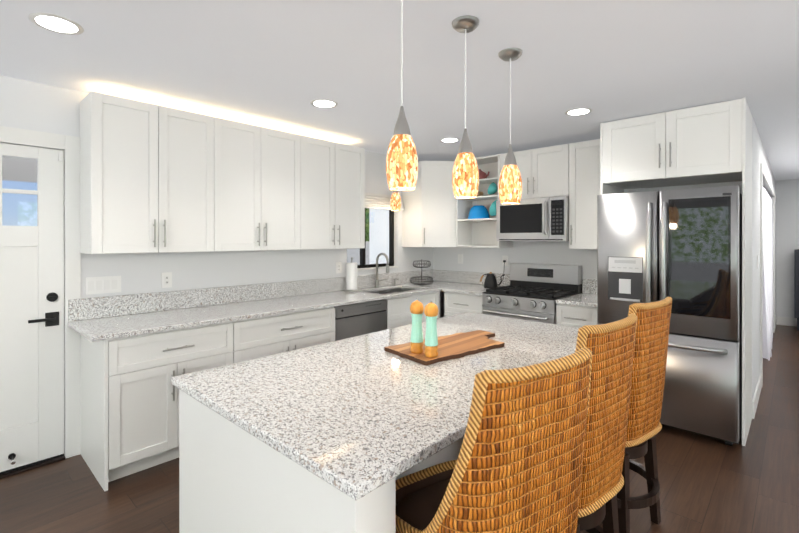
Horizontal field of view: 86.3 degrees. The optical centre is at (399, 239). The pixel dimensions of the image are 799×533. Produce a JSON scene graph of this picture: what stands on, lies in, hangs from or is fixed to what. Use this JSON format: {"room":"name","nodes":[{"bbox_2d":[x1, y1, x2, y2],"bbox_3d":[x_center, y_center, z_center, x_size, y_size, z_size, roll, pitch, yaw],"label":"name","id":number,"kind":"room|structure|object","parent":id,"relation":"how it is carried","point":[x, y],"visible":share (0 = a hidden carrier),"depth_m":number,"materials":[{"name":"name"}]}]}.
{"room":"kitchen","nodes":[
{"label":"kitchen","id":0,"kind":"room"},
{"bbox_2d":[0,75,431,298],"bbox_3d":[-2.400,0.224,2.770,0.120,2.475,8.470,0,0,43],"label":"wall","id":1,"kind":"structure","parent":0,"point":[30,105],"depth_m":3.42,"materials":[{"name":"white paint"}]},
{"bbox_2d":[0,143,63,474],"bbox_3d":[-2.517,0.424,2.541,0.118,2.045,0.825,0,0,43],"label":"entry door","id":2,"kind":"structure","parent":1,"relation":"in","point":[31,345],"depth_m":2.75,"materials":[{"name":"white wood"}]},
{"bbox_2d":[86,276,120,294],"bbox_3d":[-2.089,0.318,3.009,0.008,0.118,0.202,0,0,43],"label":"light switch","id":3,"kind":"object","parent":1,"relation":"attached to","point":[102,285],"depth_m":3.01,"materials":[{"name":"white plastic"}]},
{"bbox_2d":[80,91,223,253],"bbox_3d":[-1.779,-0.429,3.103,0.328,1.036,0.836,0,0,43],"label":"upper cabinet","id":4,"kind":"object","parent":1,"relation":"attached to","point":[156,179],"depth_m":2.93,"materials":[{"name":"white wood"}]},
{"bbox_2d":[161,272,171,287],"bbox_3d":[-1.808,0.313,3.311,0.008,0.118,0.075,0,0,43],"label":"outlet","id":5,"kind":"object","parent":1,"relation":"attached to","point":[166,278],"depth_m":3.31,"materials":[{"name":"white plastic"}]},
{"bbox_2d":[224,119,307,250],"bbox_3d":[-1.271,-0.430,3.648,0.328,1.036,0.895,0,0,43],"label":"upper cabinet","id":6,"kind":"object","parent":1,"relation":"attached to","point":[266,170],"depth_m":3.56,"materials":[{"name":"white wood"}]},
{"bbox_2d":[308,137,364,249],"bbox_3d":[-0.762,-0.430,4.194,0.328,1.036,0.836,0,0,43],"label":"upper cabinet","id":7,"kind":"object","parent":1,"relation":"attached to","point":[336,171],"depth_m":4.11,"materials":[{"name":"white wood"}]},
{"bbox_2d":[336,262,341,273],"bbox_3d":[-0.649,0.298,4.554,0.008,0.118,0.075,0,0,43],"label":"outlet","id":8,"kind":"object","parent":1,"relation":"attached to","point":[338,264],"depth_m":4.55,"materials":[{"name":"white plastic"}]},
{"bbox_2d":[347,208,397,270],"bbox_3d":[-0.333,-0.078,4.971,0.122,0.840,0.808,0,0,43],"label":"sliding window","id":9,"kind":"structure","parent":1,"relation":"in","point":[363,258],"depth_m":5.12,"materials":[{"name":"black"}]},
{"bbox_2d":[365,193,403,209],"bbox_3d":[-0.265,-0.446,4.907,0.081,0.172,0.850,0,0,43],"label":"roman shade","id":10,"kind":"object","parent":1,"relation":"attached to","point":[376,201],"visible":0.56,"depth_m":4.90,"materials":[{"name":"white fabric"}]},
{"bbox_2d":[418,161,455,246],"bbox_3d":[0.468,-0.428,5.088,0.305,1.028,0.316,0,0,43],"label":"upper cabinet","id":11,"kind":"object","parent":1,"relation":"attached to","point":[436,199],"depth_m":5.08,"materials":[{"name":"white wood"}]},
{"bbox_2d":[0,325,798,532],"bbox_3d":[1.781,1.512,2.477,7.400,0.100,14.100,0,0,43],"label":"floor","id":12,"kind":"structure","parent":0,"point":[710,485],"depth_m":2.52,"materials":[{"name":"laminate"}]},
{"bbox_2d":[80,320,243,491],"bbox_3d":[-1.662,1.021,2.997,0.643,0.880,0.837,0,0,43],"label":"base cabinet","id":13,"kind":"object","parent":12,"relation":"on","point":[129,408],"depth_m":2.66,"materials":[{"name":"white wood"}]},
{"bbox_2d":[244,307,334,360],"bbox_3d":[-1.126,1.020,3.572,0.643,0.880,0.980,0,0,43],"label":"base cabinet","id":14,"kind":"object","parent":12,"relation":"on","point":[269,335],"depth_m":3.36,"materials":[{"name":"white wood"}]},
{"bbox_2d":[68,269,471,341],"bbox_3d":[-0.647,0.488,4.073,0.660,0.178,3.926,0,0,43],"label":"countertop","id":15,"kind":"structure","parent":14,"relation":"on","point":[94,319],"depth_m":3.39,"materials":[{"name":"grey stone"}]},
{"bbox_2d":[344,257,358,291],"bbox_3d":[-0.505,0.364,4.517,0.160,0.359,0.160,0,0,43],"label":"paper towel holder","id":16,"kind":"object","parent":15,"relation":"on","point":[351,276],"visible":1,"depth_m":4.47,"materials":[{"name":"white paper"}]},
{"bbox_2d":[375,253,388,287],"bbox_3d":[-0.170,0.344,4.848,0.220,0.398,0.142,0,0,43],"label":"faucet","id":17,"kind":"object","parent":15,"relation":"on","point":[377,281],"visible":1,"depth_m":4.85,"materials":[{"name":"silver metal"}]},
{"bbox_2d":[370,288,416,293],"bbox_3d":[-0.062,0.677,4.686,0.454,0.200,0.754,0,0,43],"label":"undermount sink","id":18,"kind":"object","parent":15,"relation":"in","point":[389,291],"visible":0.08,"depth_m":4.97,"materials":[{"name":"silver metal"}]},
{"bbox_2d":[410,259,433,284],"bbox_3d":[0.266,0.387,5.104,0.284,0.310,0.281,0,0,43],"label":"wire basket","id":19,"kind":"object","parent":15,"relation":"on","point":[421,267],"visible":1,"depth_m":5.09,"materials":[{"name":"black metal"}]},
{"bbox_2d":[178,388,462,532],"bbox_3d":[0.189,1.022,2.112,1.112,0.881,2.045,0,0,43],"label":"kitchen island","id":20,"kind":"object","parent":12,"relation":"on","point":[229,483],"depth_m":1.34,"materials":[{"name":"white painted wood"}]},
{"bbox_2d":[171,312,578,503],"bbox_3d":[0.206,0.564,2.091,1.120,0.032,2.090,0,0,43],"label":"island countertop","id":21,"kind":"structure","parent":20,"relation":"on","point":[357,416],"depth_m":1.51,"materials":[{"name":"grey stone"}]},
{"bbox_2d":[384,330,503,365],"bbox_3d":[0.285,0.537,2.181,0.679,0.018,0.318,0,0,-38],"label":"cutting board","id":22,"kind":"object","parent":21,"relation":"on","point":[457,345],"visible":0.96,"depth_m":2.11,"materials":[{"name":"brown wood"}]},
{"bbox_2d":[410,298,423,353],"bbox_3d":[0.081,0.401,1.999,0.066,0.253,0.066,0,0,43],"label":"pepper mill","id":23,"kind":"object","parent":22,"relation":"on","point":[416,311],"visible":1,"depth_m":1.98,"materials":[{"name":"teal wood"}]},
{"bbox_2d":[424,300,438,357],"bbox_3d":[0.145,0.401,1.934,0.066,0.253,0.066,0,0,43],"label":"pepper mill","id":24,"kind":"object","parent":22,"relation":"on","point":[431,311],"visible":1,"depth_m":1.91,"materials":[{"name":"teal wood"}]},
{"bbox_2d":[334,299,386,340],"bbox_3d":[-0.550,1.020,4.146,0.593,0.878,0.629,0,0,43],"label":"dishwasher","id":25,"kind":"object","parent":12,"relation":"on","point":[356,319],"visible":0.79,"depth_m":3.92,"materials":[{"name":"grey metal"}]},
{"bbox_2d":[386,303,439,328],"bbox_3d":[-0.074,1.128,4.701,0.643,0.660,0.815,0,0,43],"label":"base cabinet","id":26,"kind":"object","parent":12,"relation":"on","point":[398,314],"depth_m":4.31,"materials":[{"name":"white wood"}]},
{"bbox_2d":[444,292,483,316],"bbox_3d":[0.911,1.018,4.845,0.498,0.880,0.673,0,0,43],"label":"base cabinet","id":27,"kind":"object","parent":12,"relation":"on","point":[454,303],"depth_m":4.61,"materials":[{"name":"white wood"}]},
{"bbox_2d":[440,272,509,294],"bbox_3d":[0.885,0.487,4.839,0.538,0.178,0.716,0,0,43],"label":"countertop","id":28,"kind":"structure","parent":27,"relation":"on","point":[465,283],"depth_m":5.15,"materials":[{"name":"grey stone"}]},
{"bbox_2d":[480,260,505,287],"bbox_3d":[1.105,0.390,4.900,0.314,0.305,0.312,0,0,43],"label":"gooseneck kettle","id":29,"kind":"object","parent":28,"relation":"on","point":[490,281],"visible":0.96,"depth_m":4.81,"materials":[{"name":"black metal"}]},
{"bbox_2d":[396,347,591,532],"bbox_3d":[0.217,0.877,1.247,0.579,1.173,0.545,0,0,43],"label":"bar stool","id":30,"kind":"object","parent":12,"relation":"on","point":[516,466],"visible":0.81,"depth_m":1.01,"materials":[{"name":"wicker"}]},
{"bbox_2d":[482,263,581,323],"bbox_3d":[1.349,0.851,4.376,0.760,1.175,0.757,0,0,43],"label":"gas range","id":31,"kind":"object","parent":12,"relation":"on","point":[532,292],"visible":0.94,"depth_m":4.33,"materials":[{"name":"silver metal"}]},
{"bbox_2d":[556,303,598,327],"bbox_3d":[1.795,1.019,4.020,0.365,0.880,0.673,0,0,43],"label":"base cabinet","id":32,"kind":"object","parent":12,"relation":"on","point":[566,314],"depth_m":3.78,"materials":[{"name":"white wood"}]},
{"bbox_2d":[555,279,596,306],"bbox_3d":[1.791,0.488,4.014,0.368,0.178,0.688,0,0,43],"label":"countertop","id":33,"kind":"structure","parent":32,"relation":"on","point":[588,297],"depth_m":4.03,"materials":[{"name":"grey stone"}]},
{"bbox_2d":[575,313,636,532],"bbox_3d":[0.625,0.876,1.746,0.560,1.173,0.524,0,0,43],"label":"bar stool","id":34,"kind":"object","parent":12,"relation":"on","point":[611,345],"visible":0.33,"depth_m":1.54,"materials":[{"name":"wicker"}]},
{"bbox_2d":[617,297,671,532],"bbox_3d":[1.081,0.876,2.250,0.567,1.173,0.531,0,0,43],"label":"bar stool","id":35,"kind":"object","parent":12,"relation":"on","point":[644,426],"visible":0.35,"depth_m":2.03,"materials":[{"name":"wicker"}]},
{"bbox_2d":[597,186,741,445],"bbox_3d":[2.203,0.544,3.467,0.921,1.831,0.853,0,0,43],"label":"refrigerator","id":36,"kind":"object","parent":12,"relation":"on","point":[682,248],"visible":0.67,"depth_m":3.10,"materials":[{"name":"grey metal"}]},
{"bbox_2d":[600,98,751,445],"bbox_3d":[2.291,0.226,3.561,0.974,2.468,0.670,0,0,43],"label":"tall cabinet","id":37,"kind":"object","parent":12,"relation":"on","point":[708,144],"visible":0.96,"depth_m":3.28,"materials":[{"name":"white wood"}]},
{"bbox_2d":[794,249,798,330],"bbox_3d":[6.741,0.805,6.727,0.740,1.300,0.476,0,0,43],"label":"dresser","id":38,"kind":"object","parent":12,"relation":"on","point":[796,283],"visible":1,"depth_m":6.81,"materials":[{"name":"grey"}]},
{"bbox_2d":[0,0,798,180],"bbox_3d":[1.781,-1.063,2.473,7.400,0.100,14.100,0,0,43],"label":"ceiling","id":39,"kind":"structure","parent":0,"point":[279,65],"depth_m":2.43,"materials":[{"name":"white paint"}]},
{"bbox_2d":[28,13,83,34],"bbox_3d":[-1.607,-1.011,1.999,0.204,0.003,0.204,0,0,43],"label":"recessed light","id":40,"kind":"object","parent":39,"relation":"in","point":[55,23],"visible":1,"depth_m":1.99,"materials":[{"name":"white plastic"}]},
{"bbox_2d":[310,99,337,107],"bbox_3d":[-0.560,-1.012,3.169,0.204,0.003,0.204,0,0,43],"label":"recessed light","id":41,"kind":"object","parent":39,"relation":"in","point":[323,103],"visible":1,"depth_m":3.16,"materials":[{"name":"white"}]},
{"bbox_2d":[390,190,400,210],"bbox_3d":[-0.043,-0.674,4.843,0.128,0.684,0.128,0,0,43],"label":"pendant light","id":42,"kind":"object","parent":39,"relation":"hanging from","point":[395,202],"visible":0.77,"depth_m":4.80,"materials":[{"name":"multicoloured glass"}]},
{"bbox_2d":[386,0,417,189],"bbox_3d":[0.009,-0.604,1.649,0.128,0.814,0.128,0,0,43],"label":"pendant light","id":43,"kind":"object","parent":39,"relation":"hanging from","point":[401,165],"visible":1,"depth_m":1.61,"materials":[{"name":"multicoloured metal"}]},
{"bbox_2d":[440,138,459,142],"bbox_3d":[0.513,-1.014,4.338,0.204,0.003,0.204,0,0,43],"label":"recessed light","id":44,"kind":"object","parent":39,"relation":"in","point":[448,140],"visible":1,"depth_m":4.34,"materials":[{"name":"white"}]},
{"bbox_2d":[452,15,478,198],"bbox_3d":[0.308,-0.605,1.985,0.128,0.814,0.128,0,0,43],"label":"pendant light","id":45,"kind":"object","parent":39,"relation":"hanging from","point":[465,178],"visible":1,"depth_m":1.95,"materials":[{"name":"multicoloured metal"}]},
{"bbox_2d":[498,48,522,203],"bbox_3d":[0.600,-0.605,2.308,0.128,0.814,0.128,0,0,43],"label":"pendant light","id":46,"kind":"object","parent":39,"relation":"hanging from","point":[510,185],"visible":1,"depth_m":2.27,"materials":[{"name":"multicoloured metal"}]},
{"bbox_2d":[565,108,592,115],"bbox_3d":[1.418,-1.013,3.373,0.204,0.003,0.204,0,0,43],"label":"recessed light","id":47,"kind":"object","parent":39,"relation":"in","point":[577,111],"visible":1,"depth_m":3.36,"materials":[{"name":"white plastic"}]},
{"bbox_2d":[432,139,731,317],"bbox_3d":[1.664,0.221,4.689,3.150,2.475,0.120,0,0,43],"label":"wall","id":48,"kind":"structure","parent":0,"point":[485,260],"depth_m":4.85,"materials":[{"name":"white paint"}]},
{"bbox_2d":[458,254,462,263],"bbox_3d":[0.775,0.243,5.430,0.075,0.118,0.008,0,0,43],"label":"outlet","id":49,"kind":"object","parent":48,"relation":"attached to","point":[460,256],"depth_m":5.42,"materials":[{"name":"white plastic"}]},
{"bbox_2d":[456,154,512,247],"bbox_3d":[0.996,-0.427,5.004,0.575,1.029,0.323,0,0,43],"label":"upper cabinet","id":50,"kind":"object","parent":48,"relation":"attached to","point":[479,233],"visible":0.6,"depth_m":5.12,"materials":[{"name":"white wood"}]},
{"bbox_2d":[468,205,489,218],"bbox_3d":[0.944,-0.326,5.073,0.262,0.160,0.262,0,0,43],"label":"bowl","id":51,"kind":"object","parent":50,"relation":"in","point":[478,212],"visible":0.88,"depth_m":4.98,"materials":[{"name":"blue ceramic"}]},
{"bbox_2d":[479,169,488,178],"bbox_3d":[0.957,-0.771,5.060,0.258,0.146,0.170,0,0,43],"label":"teapot","id":52,"kind":"object","parent":50,"relation":"in","point":[483,175],"visible":0.48,"depth_m":4.99,"materials":[{"name":"red ceramic"}]},
{"bbox_2d":[488,182,497,194],"bbox_3d":[1.086,-0.596,4.940,0.102,0.139,0.150,0,0,43],"label":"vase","id":53,"kind":"object","parent":50,"relation":"in","point":[492,188],"visible":1,"depth_m":4.90,"materials":[{"name":"teal ceramic"}]},
{"bbox_2d":[489,200,497,215],"bbox_3d":[1.121,-0.368,4.908,0.133,0.187,0.200,0,0,43],"label":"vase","id":54,"kind":"object","parent":50,"relation":"in","point":[492,211],"visible":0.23,"depth_m":4.85,"materials":[{"name":"teal ceramic"}]},
{"bbox_2d":[502,255,507,265],"bbox_3d":[1.240,0.244,4.997,0.075,0.118,0.008,0,0,43],"label":"outlet","id":55,"kind":"object","parent":48,"relation":"attached to","point":[503,257],"depth_m":4.99,"materials":[{"name":"white plastic"}]},
{"bbox_2d":[499,149,537,199],"bbox_3d":[1.369,-0.687,4.655,0.440,0.508,0.325,0,0,43],"label":"upper cabinet","id":56,"kind":"object","parent":48,"relation":"attached to","point":[527,161],"depth_m":4.45,"materials":[{"name":"white wood"}]},
{"bbox_2d":[538,144,569,198],"bbox_3d":[1.603,-0.687,4.436,0.439,0.508,0.325,0,0,43],"label":"upper cabinet","id":57,"kind":"object","parent":48,"relation":"attached to","point":[554,161],"depth_m":4.27,"materials":[{"name":"white wood"}]},
{"bbox_2d":[496,196,568,240],"bbox_3d":[1.444,-0.208,4.499,0.758,0.439,0.452,0,0,43],"label":"over-the-range microwave","id":58,"kind":"object","parent":57,"relation":"attached to","point":[539,219],"visible":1,"depth_m":4.33,"materials":[{"name":"silver metal"}]},
{"bbox_2d":[569,139,599,248],"bbox_3d":[1.908,-0.426,4.152,0.387,1.028,0.325,0,0,43],"label":"upper cabinet","id":59,"kind":"object","parent":48,"relation":"attached to","point":[572,171],"depth_m":4.07,"materials":[{"name":"white wood"}]},
{"bbox_2d":[732,116,775,399],"bbox_3d":[4.671,0.220,5.488,0.121,2.475,5.390,0,0,43],"label":"wall","id":60,"kind":"structure","parent":0,"point":[759,155],"depth_m":3.85,"materials":[{"name":"white paint"}]},
{"bbox_2d":[763,186,772,359],"bbox_3d":[4.730,0.373,5.482,0.125,2.048,3.282,0,0,43],"label":"curtain","id":61,"kind":"object","parent":60,"relation":"hanging from","point":[767,284],"visible":0.94,"depth_m":5.11,"materials":[{"name":"white fabric"}]},
{"bbox_2d":[776,179,798,317],"bbox_3d":[6.925,0.218,6.990,1.110,2.475,0.120,0,0,43],"label":"wall","id":62,"kind":"structure","parent":0,"point":[787,191],"depth_m":7.24,"materials":[{"name":"white paint"}]},
{"label":"outside","id":63,"kind":"structure","parent":0,"visible":0},
{"bbox_2d":[2,156,368,264],"bbox_3d":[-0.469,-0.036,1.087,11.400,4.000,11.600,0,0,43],"label":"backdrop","id":64,"kind":"structure","parent":63,"point":[33,216],"depth_m":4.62,"materials":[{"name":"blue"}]}
]}

